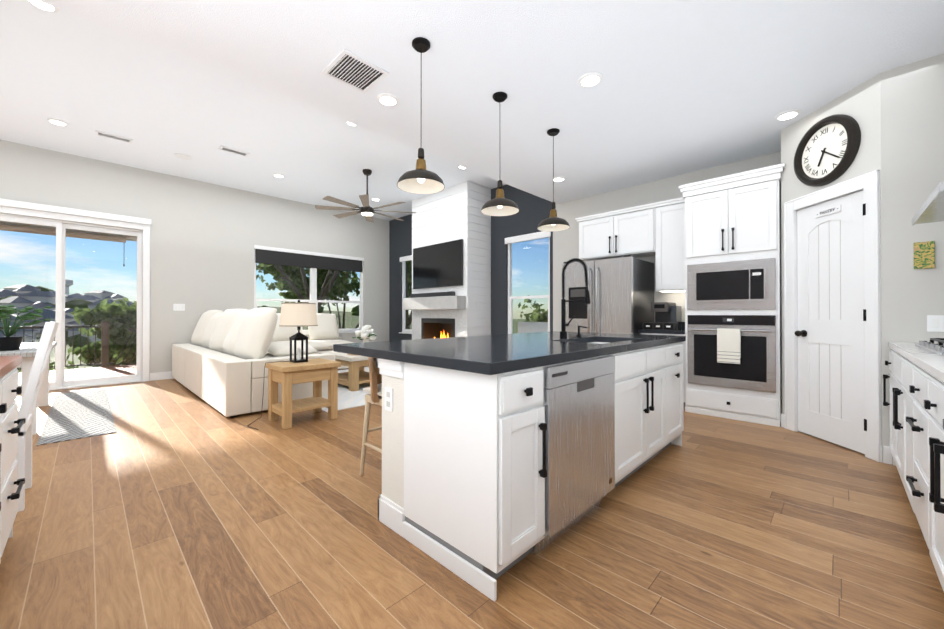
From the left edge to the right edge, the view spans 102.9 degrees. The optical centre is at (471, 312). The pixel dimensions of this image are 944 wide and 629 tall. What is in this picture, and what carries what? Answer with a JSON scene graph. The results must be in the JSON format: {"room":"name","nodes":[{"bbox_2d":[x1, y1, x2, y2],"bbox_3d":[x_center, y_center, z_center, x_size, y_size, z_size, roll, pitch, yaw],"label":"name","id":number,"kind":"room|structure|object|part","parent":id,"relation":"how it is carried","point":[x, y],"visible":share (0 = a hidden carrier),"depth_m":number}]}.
{"room":"open-plan kitchen","nodes":[
{"label":"open-plan kitchen","id":0,"kind":"room"},
{"bbox_2d":[0,140,388,380],"bbox_3d":[-5.498,-0.671,6.226,0.150,3.620,9.850,0,0,44],"label":"wall","id":1,"kind":"structure","parent":0,"point":[205,237],"depth_m":6.67},
{"bbox_2d":[0,221,136,265],"bbox_3d":[-8.107,-1.514,6.507,3.930,0.890,8.300,0,0,44],"label":"roof","id":2,"kind":"structure","parent":1,"relation":"attached to","point":[28,228],"depth_m":7.97},
{"bbox_2d":[0,198,150,389],"bbox_3d":[-6.753,-0.208,4.885,0.225,2.680,3.920,0,0,44],"label":"door","id":3,"kind":"structure","parent":1,"relation":"in","point":[51,212],"depth_m":5.74},
{"bbox_2d":[150,371,173,380],"bbox_3d":[-3.730,1.083,7.912,0.014,0.130,4.655,0,0,44],"label":"baseboard","id":4,"kind":"structure","parent":1,"relation":"attached to","point":[159,375],"depth_m":6.35},
{"bbox_2d":[173,304,184,310],"bbox_3d":[-5.088,-0.089,6.529,0.008,0.120,0.160,0,0,44],"label":"switch plate","id":5,"kind":"object","parent":1,"relation":"attached to","point":[178,307],"visible":1,"depth_m":6.53},
{"bbox_2d":[254,245,363,334],"bbox_3d":[-3.486,-0.422,8.264,0.180,1.795,2.400,0,0,44],"label":"living room window","id":6,"kind":"structure","parent":1,"relation":"in","point":[313,261],"depth_m":8.23},
{"bbox_2d":[0,0,505,220],"bbox_3d":[-3.745,-2.430,4.524,5.050,0.120,9.850,0,0,44],"label":"ceiling","id":7,"kind":"structure","parent":0,"point":[84,79],"depth_m":4.69},
{"bbox_2d":[26,0,58,12],"bbox_3d":[-3.301,-2.370,2.881,0.184,0.015,0.184,0,0,44],"label":"recessed light","id":8,"kind":"object","parent":7,"relation":"in","point":[42,6],"visible":0.75,"depth_m":2.91},
{"bbox_2d":[47,118,68,125],"bbox_3d":[-5.147,-2.361,4.670,0.184,0.015,0.184,0,0,44],"label":"recessed light","id":9,"kind":"object","parent":7,"relation":"in","point":[57,122],"visible":0.98,"depth_m":4.66},
{"bbox_2d":[95,130,132,143],"bbox_3d":[-4.819,-2.360,5.062,0.160,0.012,0.360,0,0,44],"label":"ceiling vent","id":10,"kind":"object","parent":7,"relation":"in","point":[112,136],"visible":1,"depth_m":5.05},
{"bbox_2d":[174,153,191,159],"bbox_3d":[-4.374,-2.360,5.690,0.224,0.005,0.224,0,0,44],"label":"speaker","id":11,"kind":"object","parent":7,"relation":"attached to","point":[182,156],"visible":1,"depth_m":5.69},
{"bbox_2d":[218,145,249,156],"bbox_3d":[-3.481,-2.358,5.503,0.160,0.012,0.360,0,0,44],"label":"ceiling vent","id":12,"kind":"object","parent":7,"relation":"in","point":[233,151],"visible":1,"depth_m":5.49},
{"bbox_2d":[273,173,284,177],"bbox_3d":[-3.323,-2.351,6.466,0.184,0.015,0.184,0,0,44],"label":"recessed light","id":13,"kind":"object","parent":7,"relation":"in","point":[278,175],"visible":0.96,"depth_m":6.44},
{"bbox_2d":[315,169,415,222],"bbox_3d":[-1.743,-1.993,6.250,1.596,0.734,1.596,0,0,44],"label":"ceiling fan","id":14,"kind":"object","parent":7,"relation":"hanging from","point":[367,210],"visible":1,"depth_m":6.16},
{"bbox_2d":[412,181,490,339],"bbox_3d":[-0.453,-0.604,7.521,1.653,3.500,0.647,0,0,44],"label":"wall","id":15,"kind":"structure","parent":0,"point":[452,213],"depth_m":7.04},
{"bbox_2d":[403,295,465,309],"bbox_3d":[-0.764,-0.175,7.237,1.610,0.240,0.214,0,0,44],"label":"mantel beam","id":16,"kind":"structure","parent":15,"relation":"attached to","point":[439,302],"depth_m":7.03},
{"bbox_2d":[410,291,454,297],"bbox_3d":[-0.787,-0.339,7.292,1.260,0.083,0.100,0,0,44],"label":"soundbar","id":17,"kind":"object","parent":16,"relation":"on","point":[450,293],"visible":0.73,"depth_m":7.17},
{"bbox_2d":[413,239,462,288],"bbox_3d":[-0.687,-0.903,7.283,1.450,0.835,0.046,0,0,44],"label":"screen","id":18,"kind":"object","parent":15,"relation":"attached to","point":[438,265],"visible":1,"depth_m":7.21},
{"bbox_2d":[0,366,943,628],"bbox_3d":[-2.171,1.172,2.968,9.450,0.100,9.850,0,0,44],"label":"floor","id":19,"kind":"structure","parent":0,"point":[172,504],"depth_m":1.83},
{"bbox_2d":[0,355,25,562],"bbox_3d":[-1.350,0.659,0.558,3.205,0.900,0.675,0,0,44],"label":"buffet","id":20,"kind":"object","parent":19,"relation":"on","point":[11,423],"visible":1,"depth_m":1.64},
{"bbox_2d":[0,305,56,434],"bbox_3d":[-5.059,0.525,3.571,1.780,1.199,1.473,0,0,44],"label":"dining table","id":21,"kind":"object","parent":19,"relation":"on","point":[10,345],"visible":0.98,"depth_m":3.54},
{"bbox_2d":[15,321,58,511],"bbox_3d":[-2.793,0.586,2.155,0.440,1.062,0.553,0,0,44],"label":"dining chair","id":22,"kind":"object","parent":19,"relation":"on","point":[23,457],"visible":0.85,"depth_m":2.16},
{"bbox_2d":[36,389,116,445],"bbox_3d":[-4.535,1.126,4.354,2.910,0.007,0.490,0,0,44],"label":"runner rug","id":23,"kind":"object","parent":19,"relation":"on","point":[77,415],"visible":0.93,"depth_m":3.97},
{"bbox_2d":[172,307,353,417],"bbox_3d":[-2.824,0.542,6.236,3.575,1.194,2.950,0,0,44],"label":"sofa","id":24,"kind":"object","parent":19,"relation":"on","point":[221,360],"visible":0.67,"depth_m":4.63},
{"bbox_2d":[265,358,340,428],"bbox_3d":[-1.780,0.827,3.965,0.510,0.600,0.590,0,0,44],"label":"side table","id":25,"kind":"object","parent":19,"relation":"on","point":[316,372],"visible":1,"depth_m":3.88},
{"bbox_2d":[248,300,317,429],"bbox_3d":[-1.955,0.494,3.908,0.663,1.259,0.373,0,0,-40],"label":"table lamp","id":26,"kind":"object","parent":25,"relation":"on","point":[298,315],"visible":1,"depth_m":3.90},
{"bbox_2d":[322,367,372,412],"bbox_3d":[-1.740,1.135,6.216,2.930,0.009,2.700,0,0,44],"label":"area rug","id":27,"kind":"object","parent":19,"relation":"on","point":[347,399],"visible":0.14,"depth_m":5.02},
{"bbox_2d":[318,351,369,391],"bbox_3d":[-1.818,0.888,5.944,1.080,0.500,0.780,0,0,44],"label":"coffee table","id":28,"kind":"object","parent":27,"relation":"on","point":[355,376],"visible":0.42,"depth_m":5.47},
{"bbox_2d":[352,325,376,342],"bbox_3d":[-1.708,0.417,6.011,0.418,0.440,0.345,0,0,44],"label":"flowers","id":29,"kind":"object","parent":28,"relation":"on","point":[365,333],"visible":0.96,"depth_m":5.94},
{"bbox_2d":[360,357,381,475],"bbox_3d":[-0.471,0.703,2.590,0.445,0.836,0.495,0,0,44],"label":"bar stool","id":30,"kind":"object","parent":19,"relation":"on","point":[374,389],"visible":0.29,"depth_m":2.56},
{"bbox_2d":[374,338,685,601],"bbox_3d":[0.639,0.680,2.578,0.899,0.879,2.424,0,0,44],"label":"kitchen island","id":31,"kind":"object","parent":19,"relation":"on","point":[502,454],"depth_m":1.73},
{"bbox_2d":[333,331,684,377],"bbox_3d":[0.480,0.219,2.733,1.281,0.045,2.490,0,0,44],"label":"island countertop","id":32,"kind":"structure","parent":31,"relation":"on","point":[484,354],"depth_m":2.04},
{"bbox_2d":[557,258,590,337],"bbox_3d":[0.796,-0.108,2.861,0.250,0.610,0.109,0,0,44],"label":"faucet","id":33,"kind":"object","parent":32,"relation":"on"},
{"bbox_2d":[573,326,586,337],"bbox_3d":[0.894,0.153,3.063,0.090,0.091,0.040,0,0,44],"label":"faucet","id":34,"kind":"object","parent":32,"relation":"on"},
{"bbox_2d":[562,255,653,333],"bbox_3d":[1.833,0.218,5.106,0.940,1.830,0.863,0,0,44],"label":"fridge","id":35,"kind":"object","parent":19,"relation":"on","point":[621,290],"visible":0.52,"depth_m":4.76},
{"bbox_2d":[638,302,684,409],"bbox_3d":[2.442,0.503,4.670,0.509,1.255,0.665,0,0,44],"label":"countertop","id":36,"kind":"structure","parent":19,"relation":"on","point":[668,318],"depth_m":4.57},
{"bbox_2d":[679,163,784,426],"bbox_3d":[2.904,-0.157,4.172,0.930,2.570,0.736,0,0,44],"label":"tall cabinet","id":37,"kind":"object","parent":19,"relation":"on","point":[733,326],"visible":0.98,"depth_m":3.93},
{"bbox_2d":[887,346,890,450],"bbox_3d":[3.187,0.686,2.400,0.674,0.865,0.392,0,0,44],"label":"base cabinet","id":38,"kind":"object","parent":19,"relation":"on","point":[889,362],"depth_m":2.73},
{"bbox_2d":[891,350,906,493],"bbox_3d":[2.794,0.684,1.997,0.674,0.865,0.982,0,0,44],"label":"base cabinet","id":39,"kind":"object","parent":19,"relation":"on","point":[898,363],"depth_m":2.26},
{"bbox_2d":[907,358,922,532],"bbox_3d":[2.294,0.681,1.485,0.674,0.865,0.574,0,0,44],"label":"base cabinet","id":40,"kind":"object","parent":19,"relation":"on","point":[916,398],"depth_m":1.80},
{"bbox_2d":[923,370,943,591],"bbox_3d":[1.874,0.679,1.055,0.674,0.865,0.750,0,0,44],"label":"base cabinet","id":41,"kind":"object","parent":19,"relation":"on","point":[933,388],"depth_m":1.45},
{"bbox_2d":[888,342,943,381],"bbox_3d":[1.793,0.226,0.979,0.680,0.040,4.376,0,0,44],"label":"countertop","id":42,"kind":"structure","parent":41,"relation":"on","point":[929,355],"depth_m":1.93},
{"bbox_2d":[38,0,943,203],"bbox_3d":[-0.312,-2.158,1.276,4.400,0.700,9.700,0,0,44],"label":"ceiling","id":43,"kind":"structure","parent":0,"point":[682,87],"depth_m":2.72},
{"bbox_2d":[321,49,388,93],"bbox_3d":[-0.875,-1.792,2.816,0.360,0.012,0.360,0,0,44],"label":"ceiling vent","id":44,"kind":"object","parent":43,"relation":"in","point":[352,70],"visible":1,"depth_m":2.80},
{"bbox_2d":[377,93,398,105],"bbox_3d":[-0.709,-1.789,3.171,0.184,0.015,0.184,0,0,44],"label":"recessed light","id":45,"kind":"object","parent":43,"relation":"in","point":[386,99],"visible":0.94,"depth_m":3.15},
{"bbox_2d":[397,37,444,193],"bbox_3d":[-0.341,-1.320,2.515,0.316,0.959,0.316,0,0,44],"label":"pendant light","id":46,"kind":"object","parent":43,"relation":"hanging from","point":[420,179],"visible":1,"depth_m":2.51},
{"bbox_2d":[481,92,518,215],"bbox_3d":[0.232,-1.317,3.116,0.316,0.959,0.316,0,0,44],"label":"pendant light","id":47,"kind":"object","parent":43,"relation":"hanging from","point":[499,205],"visible":1,"depth_m":3.10},
{"bbox_2d":[537,128,569,231],"bbox_3d":[0.804,-1.314,3.717,0.316,0.959,0.316,0,0,44],"label":"pendant light","id":48,"kind":"object","parent":43,"relation":"hanging from","point":[553,222],"visible":1,"depth_m":3.70},
{"bbox_2d":[551,176,565,181],"bbox_3d":[1.157,-1.779,5.025,0.184,0.015,0.184,0,0,44],"label":"recessed light","id":49,"kind":"object","parent":43,"relation":"in","point":[559,178],"visible":0.96,"depth_m":5.01},
{"bbox_2d":[578,72,602,86],"bbox_3d":[0.913,-1.790,2.901,0.184,0.015,0.184,0,0,44],"label":"recessed light","id":50,"kind":"object","parent":43,"relation":"in","point":[590,79],"visible":0.94,"depth_m":2.88},
{"bbox_2d":[775,109,800,120],"bbox_3d":[2.866,-1.788,3.412,0.184,0.015,0.184,0,0,44],"label":"recessed light","id":51,"kind":"object","parent":43,"relation":"in","point":[788,114],"visible":0.98,"depth_m":3.40},
{"bbox_2d":[389,151,780,340],"bbox_3d":[1.271,-0.670,6.396,9.300,3.620,0.150,0,0,44],"label":"wall","id":52,"kind":"structure","parent":0,"point":[531,214],"depth_m":6.24},
{"bbox_2d":[399,255,411,333],"bbox_3d":[-1.383,-0.424,8.958,0.960,1.865,0.190,0,0,44],"label":"window","id":53,"kind":"structure","parent":52,"relation":"in","point":[404,259],"depth_m":9.24},
{"bbox_2d":[505,231,550,333],"bbox_3d":[1.003,-0.436,6.628,0.970,1.865,0.190,0,0,44],"label":"window","id":54,"kind":"structure","parent":52,"relation":"in","point":[509,241],"depth_m":6.71},
{"bbox_2d":[518,322,547,332],"bbox_3d":[1.674,0.980,7.301,3.000,1.530,1.680,0,0,44],"label":"balcony","id":55,"kind":"object","parent":52,"relation":"attached to","point":[529,325],"depth_m":8.56},
{"bbox_2d":[575,205,654,260],"bbox_3d":[2.060,-1.064,5.261,1.058,0.585,0.365,0,0,44],"label":"upper cabinet","id":56,"kind":"object","parent":52,"relation":"attached to","point":[628,231],"depth_m":5.09},
{"bbox_2d":[655,197,684,292],"bbox_3d":[2.586,-0.814,4.747,0.404,1.090,0.365,0,0,44],"label":"upper cabinet","id":57,"kind":"object","parent":52,"relation":"attached to","point":[656,230],"depth_m":4.64},
{"bbox_2d":[781,73,882,462],"bbox_3d":[3.120,-0.687,3.263,0.120,3.620,0.898,0,0,-1],"label":"wall","id":58,"kind":"structure","parent":0,"point":[860,104],"depth_m":3.05},
{"bbox_2d":[794,114,860,185],"bbox_3d":[3.029,-1.387,3.241,0.058,0.570,0.570,0,0,-1],"label":"clock","id":59,"kind":"object","parent":58,"relation":"attached to","point":[827,149],"visible":1,"depth_m":3.21},
{"bbox_2d":[794,190,866,453],"bbox_3d":[3.049,0.075,3.214,0.649,2.072,0.656,0,0,-1],"label":"pantry door","id":60,"kind":"structure","parent":58,"relation":"in","point":[830,321],"depth_m":3.21},
{"bbox_2d":[815,204,841,217],"bbox_3d":[3.066,-0.869,3.239,0.011,0.055,0.230,0,0,-1],"label":"sign","id":61,"kind":"object","parent":60,"relation":"attached to","point":[828,211],"visible":1,"depth_m":3.23},
{"bbox_3d":[3.049,0.038,3.211,0.469,1.760,0.449,0,0,44],"label":"pantry door hardware","id":62,"kind":"part","parent":60,"relation":"part of"},
{"bbox_2d":[784,170,880,461],"bbox_3d":[3.108,0.027,3.235,0.144,2.193,0.836,0,0,-1],"label":"door frame","id":63,"kind":"structure","parent":58,"relation":"attached to","point":[868,184],"depth_m":2.91},
{"bbox_2d":[881,53,943,463],"bbox_3d":[3.416,-0.691,2.554,0.863,3.620,0.120,0,0,44],"label":"wall","id":64,"kind":"structure","parent":0,"point":[912,136],"depth_m":2.72},
{"bbox_2d":[914,241,934,268],"bbox_3d":[3.204,-0.405,2.663,0.095,0.190,0.017,0,0,44],"label":"picture","id":65,"kind":"object","parent":64,"relation":"attached to","point":[924,255],"visible":1,"depth_m":2.66},
{"bbox_2d":[927,315,943,331],"bbox_3d":[3.243,0.077,2.629,0.075,0.115,0.008,0,0,44],"label":"switch plate","id":66,"kind":"object","parent":64,"relation":"attached to","point":[935,323],"visible":1,"depth_m":2.63},
{"label":"outside","id":67,"kind":"structure","parent":0,"visible":0},
{"bbox_2d":[36,301,533,368],"bbox_3d":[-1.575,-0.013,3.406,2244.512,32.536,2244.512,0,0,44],"label":"terrain","id":68,"kind":"structure","parent":67,"point":[355,320],"depth_m":279.21},
{"bbox_2d":[0,284,133,342],"bbox_3d":[-237.934,-4.995,164.738,285.653,43.622,314.838,0,0,44],"label":"houses","id":69,"kind":"structure","parent":68,"relation":"on","point":[28,298],"depth_m":205.13},
{"bbox_2d":[65,279,72,294],"bbox_3d":[-308.325,-18.667,285.525,7.111,13.200,7.111,0,0,44],"label":"water tower","id":70,"kind":"structure","parent":68,"relation":"on","point":[67,285],"depth_m":284.63},
{"bbox_2d":[18,364,135,384],"bbox_3d":[-8.331,2.718,6.004,3.580,3.000,7.300,0,0,44],"label":"deck","id":71,"kind":"object","parent":68,"relation":"on","point":[86,373],"depth_m":7.67},
{"bbox_2d":[0,321,136,369],"bbox_3d":[-9.486,1.210,7.349,0.120,2.030,7.599,0,0,44],"label":"railing","id":72,"kind":"object","parent":71,"relation":"on","point":[104,325],"depth_m":8.45},
{"bbox_2d":[0,260,547,372],"bbox_3d":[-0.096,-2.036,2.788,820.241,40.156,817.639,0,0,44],"label":"trees","id":73,"kind":"object","parent":68,"relation":"on","point":[291,281],"depth_m":16.31}
]}

